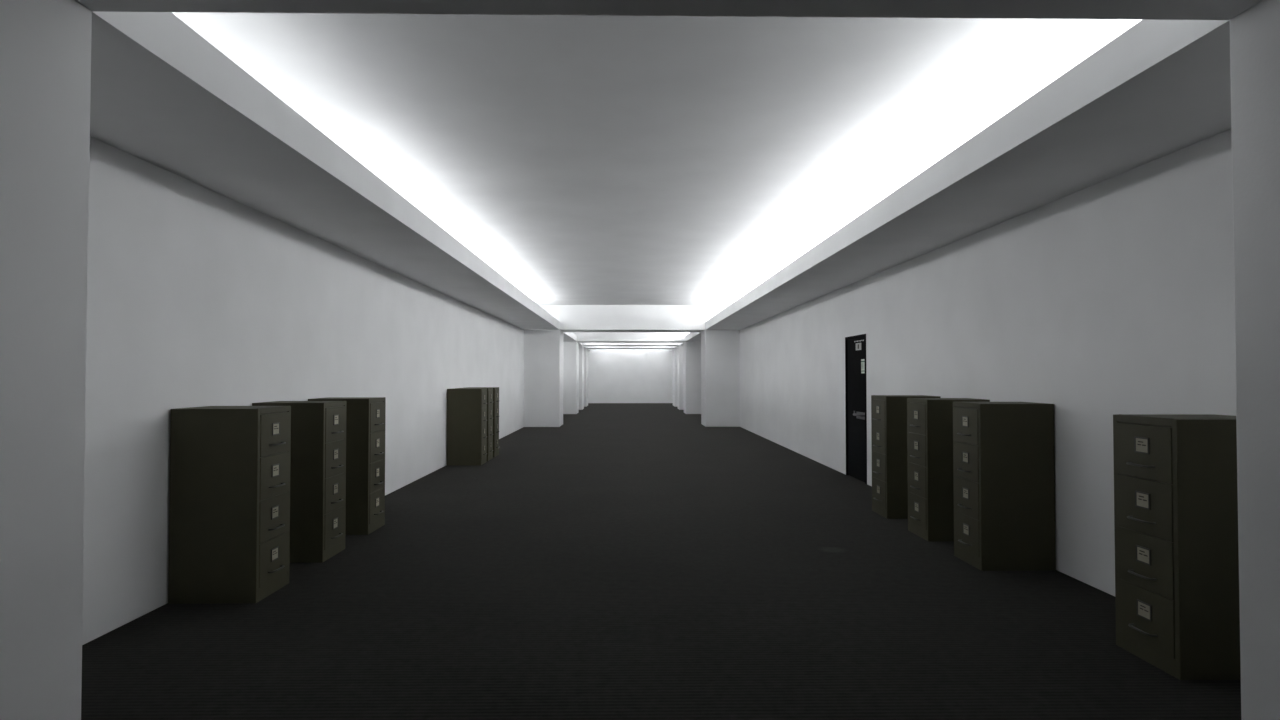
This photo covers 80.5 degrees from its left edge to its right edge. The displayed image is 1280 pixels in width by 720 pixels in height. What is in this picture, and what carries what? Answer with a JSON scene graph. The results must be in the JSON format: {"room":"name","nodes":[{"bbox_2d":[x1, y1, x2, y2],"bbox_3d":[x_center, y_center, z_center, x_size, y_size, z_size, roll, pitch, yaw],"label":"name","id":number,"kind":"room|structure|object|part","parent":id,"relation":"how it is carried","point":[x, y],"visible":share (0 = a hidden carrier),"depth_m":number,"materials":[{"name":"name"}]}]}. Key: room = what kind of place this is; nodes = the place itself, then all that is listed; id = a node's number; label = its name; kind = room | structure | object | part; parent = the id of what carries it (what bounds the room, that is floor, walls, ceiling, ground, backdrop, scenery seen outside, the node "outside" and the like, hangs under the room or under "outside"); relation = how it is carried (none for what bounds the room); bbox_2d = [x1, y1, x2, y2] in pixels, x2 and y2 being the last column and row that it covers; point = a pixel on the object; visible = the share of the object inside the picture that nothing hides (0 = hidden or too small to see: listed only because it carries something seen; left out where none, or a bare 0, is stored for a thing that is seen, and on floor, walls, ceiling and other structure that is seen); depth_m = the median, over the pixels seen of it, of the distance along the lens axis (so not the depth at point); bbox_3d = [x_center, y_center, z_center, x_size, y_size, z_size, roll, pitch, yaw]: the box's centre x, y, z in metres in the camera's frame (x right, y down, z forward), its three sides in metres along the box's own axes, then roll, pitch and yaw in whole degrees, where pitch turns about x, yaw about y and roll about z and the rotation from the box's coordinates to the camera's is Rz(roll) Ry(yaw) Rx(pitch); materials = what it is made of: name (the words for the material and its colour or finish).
{"room":"office corridor","nodes":[
{"label":"office corridor","id":0,"kind":"room"},
{"bbox_2d":[82,136,523,644],"bbox_3d":[-3.461,-0.022,13.378,0.200,3.706,59.260,0,-1,-1],"label":"wall","id":1,"kind":"structure","parent":0,"point":[198,296],"depth_m":5.72,"materials":[{"name":"paint"}]},
{"bbox_2d":[90,11,559,329],"bbox_3d":[-2.813,-1.249,12.942,1.080,0.240,20.084,0,-1,-1],"label":"bulkhead","id":2,"kind":"object","parent":1,"relation":"attached to","point":[162,95],"visible":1,"depth_m":4.85,"materials":[{"name":"paint"}]},
{"bbox_2d":[563,332,576,340],"bbox_3d":[-3.054,-0.945,27.479,1.080,0.240,6.380,0,-1,-1],"label":"bulkhead","id":3,"kind":"object","parent":1,"relation":"attached to","point":[567,336],"visible":0.4,"depth_m":28.34,"materials":[{"name":"paint"}]},
{"bbox_2d":[588,349,672,402],"bbox_3d":[-0.571,0.595,42.953,6.559,3.706,0.200,0,-1,-1],"label":"wall","id":4,"kind":"structure","parent":0,"point":[614,375],"depth_m":42.85,"materials":[{"name":"paint"}]},
{"bbox_2d":[171,12,1140,304],"bbox_3d":[-0.082,-1.975,13.475,6.959,0.200,59.260,0,-1,-1],"label":"ceiling","id":5,"kind":"structure","parent":0,"point":[583,159],"depth_m":6.31,"materials":[{"name":"paint"}]},
{"bbox_2d":[587,346,673,348],"bbox_3d":[-0.489,-0.964,38.946,4.430,0.756,1.640,0,-1,-1],"label":"beam","id":6,"kind":"structure","parent":5,"relation":"attached to","point":[588,347],"depth_m":38.14,"materials":[{"name":"paint"}]},
{"bbox_2d":[582,343,678,345],"bbox_3d":[-0.428,-1.042,35.247,4.430,0.756,1.300,0,-1,-1],"label":"beam","id":7,"kind":"structure","parent":5,"relation":"attached to","point":[583,344],"depth_m":34.61,"materials":[{"name":"paint"}]},
{"bbox_2d":[577,332,685,342],"bbox_3d":[-0.364,-1.123,31.369,4.430,0.756,1.300,0,-1,-1],"label":"beam","id":8,"kind":"structure","parent":5,"relation":"attached to","point":[582,337],"depth_m":30.72,"materials":[{"name":"paint"}]},
{"bbox_2d":[560,305,704,331],"bbox_3d":[-0.236,-1.283,23.686,4.430,0.756,1.310,0,-1,-1],"label":"beam","id":9,"kind":"structure","parent":5,"relation":"attached to","point":[573,318],"depth_m":23.03,"materials":[{"name":"paint"}]},
{"bbox_2d":[76,0,1261,19],"bbox_3d":[0.119,-1.730,2.297,4.430,0.756,1.316,0,-1,-1],"label":"beam","id":10,"kind":"structure","parent":5,"relation":"attached to","point":[1008,9],"depth_m":2.87,"materials":[{"name":"paint"}]},
{"bbox_2d":[81,403,1240,719],"bbox_3d":[-0.081,1.930,13.393,6.959,0.200,59.260,0,-1,-1],"label":"floor","id":11,"kind":"structure","parent":0,"point":[615,561],"depth_m":4.81,"materials":[{"name":"carpet"}]},
{"bbox_2d":[0,0,91,719],"bbox_3d":[-2.635,-0.256,2.220,1.080,3.706,1.316,0,-1,-1],"label":"pillar","id":12,"kind":"structure","parent":11,"relation":"on","point":[45,45],"depth_m":2.65,"materials":[{"name":"paint"}]},
{"bbox_2d":[168,406,290,603],"bbox_3d":[-2.895,1.002,5.418,0.643,1.331,0.516,0,-1,-1],"label":"filing cabinet","id":13,"kind":"object","parent":11,"relation":"on","point":[229,480],"visible":1,"depth_m":5.17,"materials":[{"name":"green metal"}]},
{"bbox_3d":[-2.628,1.422,5.414,0.024,0.296,0.434,0,-1,-1],"label":"drawer","id":14,"kind":"part","parent":13,"relation":"part of","materials":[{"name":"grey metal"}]},
{"bbox_3d":[-2.628,1.124,5.420,0.024,0.296,0.434,0,-1,-1],"label":"drawer","id":15,"kind":"part","parent":13,"relation":"part of","materials":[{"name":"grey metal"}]},
{"bbox_3d":[-2.628,0.826,5.426,0.024,0.296,0.434,0,-1,-1],"label":"drawer","id":16,"kind":"part","parent":13,"relation":"part of","materials":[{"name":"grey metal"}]},
{"bbox_3d":[-2.628,0.530,5.432,0.024,0.293,0.434,0,-1,-1],"label":"drawer","id":17,"kind":"part","parent":13,"relation":"part of","materials":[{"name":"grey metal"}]},
{"bbox_3d":[-2.596,1.495,5.413,0.045,0.011,0.199,0,-1,-1],"label":"handle","id":18,"kind":"part","parent":13,"relation":"part of","materials":[{"name":"grey metal"}]},
{"bbox_3d":[-2.596,1.197,5.419,0.045,0.011,0.199,0,-1,-1],"label":"handle","id":19,"kind":"part","parent":13,"relation":"part of","materials":[{"name":"grey metal"}]},
{"bbox_3d":[-2.596,0.899,5.425,0.045,0.011,0.199,0,-1,-1],"label":"handle","id":20,"kind":"part","parent":13,"relation":"part of","materials":[{"name":"grey metal"}]},
{"bbox_3d":[-2.597,0.601,5.431,0.045,0.011,0.199,0,-1,-1],"label":"handle","id":21,"kind":"part","parent":13,"relation":"part of","materials":[{"name":"grey metal"}]},
{"bbox_2d":[252,401,346,562],"bbox_3d":[-2.914,1.025,6.543,0.643,1.331,0.516,0,-1,-1],"label":"filing cabinet","id":22,"kind":"object","parent":11,"relation":"on","point":[318,428],"visible":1,"depth_m":6.30,"materials":[{"name":"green metal"}]},
{"bbox_3d":[-2.647,1.446,6.538,0.024,0.296,0.434,0,-1,-1],"label":"drawer","id":23,"kind":"part","parent":22,"relation":"part of","materials":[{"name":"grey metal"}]},
{"bbox_3d":[-2.647,1.148,6.544,0.024,0.296,0.434,0,-1,-1],"label":"drawer","id":24,"kind":"part","parent":22,"relation":"part of","materials":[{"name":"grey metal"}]},
{"bbox_3d":[-2.647,0.850,6.551,0.024,0.296,0.434,0,-1,-1],"label":"drawer","id":25,"kind":"part","parent":22,"relation":"part of","materials":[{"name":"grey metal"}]},
{"bbox_3d":[-2.647,0.553,6.557,0.024,0.293,0.434,0,-1,-1],"label":"drawer","id":26,"kind":"part","parent":22,"relation":"part of","materials":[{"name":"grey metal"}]},
{"bbox_2d":[308,397,385,534],"bbox_3d":[-2.932,1.048,7.642,0.643,1.331,0.516,0,-1,-1],"label":"filing cabinet","id":27,"kind":"object","parent":11,"relation":"on","point":[365,416],"visible":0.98,"depth_m":7.40,"materials":[{"name":"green metal"}]},
{"bbox_3d":[-2.665,1.469,7.638,0.024,0.296,0.434,0,-1,-1],"label":"drawer","id":28,"kind":"part","parent":27,"relation":"part of","materials":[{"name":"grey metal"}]},
{"bbox_3d":[-2.665,1.171,7.644,0.024,0.296,0.434,0,-1,-1],"label":"drawer","id":29,"kind":"part","parent":27,"relation":"part of","materials":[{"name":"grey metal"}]},
{"bbox_3d":[-2.665,0.873,7.650,0.024,0.296,0.434,0,-1,-1],"label":"drawer","id":30,"kind":"part","parent":27,"relation":"part of","materials":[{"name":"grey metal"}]},
{"bbox_3d":[-2.665,0.576,7.657,0.024,0.293,0.434,0,-1,-1],"label":"drawer","id":31,"kind":"part","parent":27,"relation":"part of","materials":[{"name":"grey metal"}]},
{"bbox_2d":[447,388,486,465],"bbox_3d":[-3.027,1.168,13.350,0.643,1.331,0.516,0,-1,-1],"label":"filing cabinet","id":32,"kind":"object","parent":11,"relation":"on","point":[466,407],"visible":1,"depth_m":13.10,"materials":[{"name":"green metal"}]},
{"bbox_3d":[-2.760,1.588,13.346,0.024,0.296,0.434,0,-1,-1],"label":"drawer","id":33,"kind":"part","parent":32,"relation":"part of","materials":[{"name":"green metal"}]},
{"bbox_3d":[-2.760,1.290,13.352,0.024,0.296,0.434,0,-1,-1],"label":"drawer","id":34,"kind":"part","parent":32,"relation":"part of","materials":[{"name":"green metal"}]},
{"bbox_3d":[-2.760,0.992,13.358,0.024,0.296,0.434,0,-1,-1],"label":"drawer","id":35,"kind":"part","parent":32,"relation":"part of","materials":[{"name":"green metal"}]},
{"bbox_3d":[-2.760,0.696,13.364,0.024,0.293,0.434,0,-1,-1],"label":"drawer","id":36,"kind":"part","parent":32,"relation":"part of","materials":[{"name":"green metal"}]},
{"bbox_2d":[466,387,499,456],"bbox_3d":[-3.048,1.195,14.650,0.643,1.331,0.516,0,-1,-1],"label":"filing cabinet","id":37,"kind":"object","parent":11,"relation":"on","point":[496,431],"visible":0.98,"depth_m":14.59,"materials":[{"name":"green metal"}]},
{"bbox_3d":[-2.781,1.615,14.645,0.024,0.296,0.434,0,-1,-1],"label":"drawer","id":38,"kind":"part","parent":37,"relation":"part of","materials":[{"name":"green metal"}]},
{"bbox_3d":[-2.781,1.317,14.652,0.024,0.296,0.434,0,-1,-1],"label":"drawer","id":39,"kind":"part","parent":37,"relation":"part of","materials":[{"name":"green metal"}]},
{"bbox_3d":[-2.781,1.019,14.658,0.024,0.296,0.434,0,-1,-1],"label":"drawer","id":40,"kind":"part","parent":37,"relation":"part of","materials":[{"name":"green metal"}]},
{"bbox_3d":[-2.781,0.723,14.664,0.024,0.293,0.434,0,-1,-1],"label":"drawer","id":41,"kind":"part","parent":37,"relation":"part of","materials":[{"name":"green metal"}]},
{"bbox_2d":[487,388,492,460],"bbox_3d":[-3.037,1.181,13.980,0.643,1.331,0.516,0,-1,-1],"label":"filing cabinet","id":42,"kind":"object","parent":11,"relation":"on","point":[489,390],"visible":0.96,"depth_m":13.88,"materials":[{"name":"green metal"}]},
{"bbox_3d":[-2.770,1.601,13.976,0.024,0.296,0.434,0,-1,-1],"label":"drawer","id":43,"kind":"part","parent":42,"relation":"part of","materials":[{"name":"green metal"}]},
{"bbox_3d":[-2.770,1.303,13.982,0.024,0.296,0.434,0,-1,-1],"label":"drawer","id":44,"kind":"part","parent":42,"relation":"part of","materials":[{"name":"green metal"}]},
{"bbox_3d":[-2.770,1.005,13.988,0.024,0.296,0.434,0,-1,-1],"label":"drawer","id":45,"kind":"part","parent":42,"relation":"part of","materials":[{"name":"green metal"}]},
{"bbox_3d":[-2.770,0.709,13.994,0.024,0.293,0.434,0,-1,-1],"label":"drawer","id":46,"kind":"part","parent":42,"relation":"part of","materials":[{"name":"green metal"}]},
{"bbox_2d":[524,305,562,426],"bbox_3d":[-2.990,0.191,23.610,1.080,3.706,1.310,0,-1,-1],"label":"pillar","id":47,"kind":"structure","parent":11,"relation":"on","point":[543,349],"depth_m":22.95,"materials":[{"name":"paint"}]},
{"bbox_2d":[563,332,578,413],"bbox_3d":[-3.118,0.352,31.292,1.080,3.706,1.300,0,-1,-1],"label":"pillar","id":48,"kind":"structure","parent":11,"relation":"on","point":[570,348],"depth_m":30.64,"materials":[{"name":"paint"}]},
{"bbox_2d":[579,345,583,409],"bbox_3d":[-3.182,0.433,35.171,1.080,3.706,1.300,0,-1,-1],"label":"pillar","id":49,"kind":"structure","parent":11,"relation":"on","point":[581,347],"depth_m":34.54,"materials":[{"name":"paint"}]},
{"bbox_2d":[584,348,587,406],"bbox_3d":[-3.244,0.510,38.869,1.080,3.706,1.640,0,-1,-1],"label":"pillar","id":50,"kind":"structure","parent":11,"relation":"on","point":[585,349],"depth_m":38.06,"materials":[{"name":"paint"}]},
{"bbox_2d":[673,348,676,406],"bbox_3d":[2.250,0.511,38.961,1.049,3.706,1.640,0,-1,-1],"label":"pillar","id":51,"kind":"structure","parent":11,"relation":"on","point":[674,349],"depth_m":38.13,"materials":[{"name":"paint"}]},
{"bbox_2d":[677,345,683,409],"bbox_3d":[2.312,0.433,35.262,1.049,3.706,1.300,0,-1,-1],"label":"pillar","id":52,"kind":"structure","parent":11,"relation":"on","point":[680,378],"depth_m":34.61,"materials":[{"name":"paint"}]},
{"bbox_2d":[683,332,700,413],"bbox_3d":[2.376,0.352,31.383,1.049,3.706,1.300,0,-1,-1],"label":"pillar","id":53,"kind":"structure","parent":11,"relation":"on","point":[691,349],"depth_m":30.73,"materials":[{"name":"paint"}]},
{"bbox_2d":[701,305,739,426],"bbox_3d":[2.503,0.192,23.701,1.049,3.706,1.310,0,-1,-1],"label":"pillar","id":54,"kind":"structure","parent":11,"relation":"on","point":[720,349],"depth_m":23.04,"materials":[{"name":"paint"}]},
{"bbox_2d":[871,395,940,518],"bbox_3d":[2.947,1.064,8.470,0.643,1.331,0.516,0,-1,-1],"label":"filing cabinet","id":55,"kind":"object","parent":11,"relation":"on","point":[888,412],"visible":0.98,"depth_m":8.22,"materials":[{"name":"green metal"}]},
{"bbox_3d":[2.680,0.592,8.475,0.024,0.293,0.434,0,-1,-1],"label":"drawer","id":56,"kind":"part","parent":55,"relation":"part of","materials":[{"name":"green metal"}]},
{"bbox_3d":[2.681,1.484,8.457,0.024,0.296,0.434,0,-1,-1],"label":"drawer","id":57,"kind":"part","parent":55,"relation":"part of","materials":[{"name":"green metal"}]},
{"bbox_3d":[2.681,1.186,8.463,0.024,0.296,0.434,0,-1,-1],"label":"drawer","id":58,"kind":"part","parent":55,"relation":"part of","materials":[{"name":"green metal"}]},
{"bbox_3d":[2.680,0.888,8.469,0.024,0.296,0.434,0,-1,-1],"label":"drawer","id":59,"kind":"part","parent":55,"relation":"part of","materials":[{"name":"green metal"}]},
{"bbox_2d":[907,398,989,540],"bbox_3d":[2.966,1.040,7.350,0.643,1.331,0.516,0,-1,-1],"label":"filing cabinet","id":60,"kind":"object","parent":11,"relation":"on","point":[929,420],"visible":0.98,"depth_m":7.10,"materials":[{"name":"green metal"}]},
{"bbox_3d":[2.699,1.163,7.343,0.024,0.296,0.434,0,-1,-1],"label":"drawer","id":61,"kind":"part","parent":60,"relation":"part of","materials":[{"name":"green metal"}]},
{"bbox_3d":[2.699,0.865,7.349,0.024,0.296,0.434,0,-1,-1],"label":"drawer","id":62,"kind":"part","parent":60,"relation":"part of","materials":[{"name":"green metal"}]},
{"bbox_3d":[2.699,0.568,7.356,0.024,0.293,0.434,0,-1,-1],"label":"drawer","id":63,"kind":"part","parent":60,"relation":"part of","materials":[{"name":"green metal"}]},
{"bbox_3d":[2.699,1.461,7.337,0.024,0.296,0.434,0,-1,-1],"label":"drawer","id":64,"kind":"part","parent":60,"relation":"part of","materials":[{"name":"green metal"}]},
{"bbox_2d":[953,402,1055,570],"bbox_3d":[2.984,1.018,6.280,0.643,1.331,0.516,0,-1,-1],"label":"filing cabinet","id":65,"kind":"object","parent":11,"relation":"on","point":[1004,456],"visible":1,"depth_m":6.03,"materials":[{"name":"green metal"}]},
{"bbox_3d":[2.717,0.546,6.286,0.024,0.293,0.434,0,-1,-1],"label":"drawer","id":66,"kind":"part","parent":65,"relation":"part of","materials":[{"name":"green metal"}]},
{"bbox_3d":[2.717,0.843,6.280,0.024,0.296,0.434,0,-1,-1],"label":"drawer","id":67,"kind":"part","parent":65,"relation":"part of","materials":[{"name":"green metal"}]},
{"bbox_3d":[2.717,1.141,6.274,0.024,0.296,0.434,0,-1,-1],"label":"drawer","id":68,"kind":"part","parent":65,"relation":"part of","materials":[{"name":"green metal"}]},
{"bbox_3d":[2.717,1.438,6.267,0.024,0.296,0.434,0,-1,-1],"label":"drawer","id":69,"kind":"part","parent":65,"relation":"part of","materials":[{"name":"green metal"}]},
{"bbox_2d":[1113,414,1240,679],"bbox_3d":[3.020,0.973,4.121,0.643,1.331,0.516,0,-1,-1],"label":"filing cabinet","id":70,"kind":"object","parent":11,"relation":"on","point":[1176,489],"visible":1,"depth_m":3.88,"materials":[{"name":"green metal"}]},
{"bbox_3d":[2.721,0.573,4.125,0.045,0.011,0.199,0,-1,-1],"label":"handle","id":71,"kind":"part","parent":70,"relation":"part of","materials":[{"name":"grey metal"}]},
{"bbox_3d":[2.721,0.870,4.118,0.045,0.011,0.199,0,-1,-1],"label":"handle","id":72,"kind":"part","parent":70,"relation":"part of","materials":[{"name":"grey metal"}]},
{"bbox_3d":[2.721,1.168,4.112,0.045,0.011,0.199,0,-1,-1],"label":"handle","id":73,"kind":"part","parent":70,"relation":"part of","materials":[{"name":"grey metal"}]},
{"bbox_3d":[2.721,1.466,4.106,0.045,0.011,0.199,0,-1,-1],"label":"handle","id":74,"kind":"part","parent":70,"relation":"part of","materials":[{"name":"grey metal"}]},
{"bbox_3d":[2.753,0.501,4.127,0.024,0.293,0.434,0,-1,-1],"label":"drawer","id":75,"kind":"part","parent":70,"relation":"part of","materials":[{"name":"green metal"}]},
{"bbox_3d":[2.753,0.797,4.120,0.024,0.296,0.434,0,-1,-1],"label":"drawer","id":76,"kind":"part","parent":70,"relation":"part of","materials":[{"name":"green metal"}]},
{"bbox_3d":[2.753,1.095,4.114,0.024,0.296,0.434,0,-1,-1],"label":"drawer","id":77,"kind":"part","parent":70,"relation":"part of","materials":[{"name":"green metal"}]},
{"bbox_3d":[2.753,1.393,4.108,0.024,0.296,0.434,0,-1,-1],"label":"drawer","id":78,"kind":"part","parent":70,"relation":"part of","materials":[{"name":"green metal"}]},
{"bbox_2d":[1230,0,1279,719],"bbox_3d":[2.858,-0.256,2.312,1.049,3.706,1.316,0,-1,-1],"label":"pillar","id":79,"kind":"structure","parent":11,"relation":"on","point":[1254,32],"depth_m":2.85,"materials":[{"name":"paint"}]},
{"bbox_2d":[740,129,1235,595],"bbox_3d":[3.298,-0.022,13.490,0.200,3.706,59.260,0,-1,-1],"label":"wall","id":80,"kind":"structure","parent":0,"point":[1100,301],"depth_m":5.92,"materials":[{"name":"paint"}]},
{"bbox_2d":[686,332,700,340],"bbox_3d":[2.439,-0.945,27.570,1.049,0.240,6.380,0,-1,-1],"label":"bulkhead","id":81,"kind":"object","parent":80,"relation":"attached to","point":[692,336],"visible":0.4,"depth_m":28.40,"materials":[{"name":"paint"}]},
{"bbox_2d":[845,334,866,483],"bbox_3d":[3.248,0.710,11.328,0.171,2.152,1.010,0,-1,-1],"label":"door","id":82,"kind":"structure","parent":80,"relation":"in","point":[855,346],"depth_m":11.32,"materials":[{"name":"black paint"}]},
{"bbox_3d":[3.205,0.815,11.165,0.080,0.105,0.550,0,-1,-1],"label":"handle","id":83,"kind":"part","parent":82,"relation":"part of","materials":[{"name":"silver metal"}]},
{"bbox_2d":[705,20,1230,329],"bbox_3d":[2.681,-1.249,13.033,1.049,0.240,20.084,0,-1,-1],"label":"bulkhead","id":84,"kind":"object","parent":80,"relation":"attached to","point":[1160,88],"visible":0.93,"depth_m":4.83,"materials":[{"name":"paint"}]}
]}

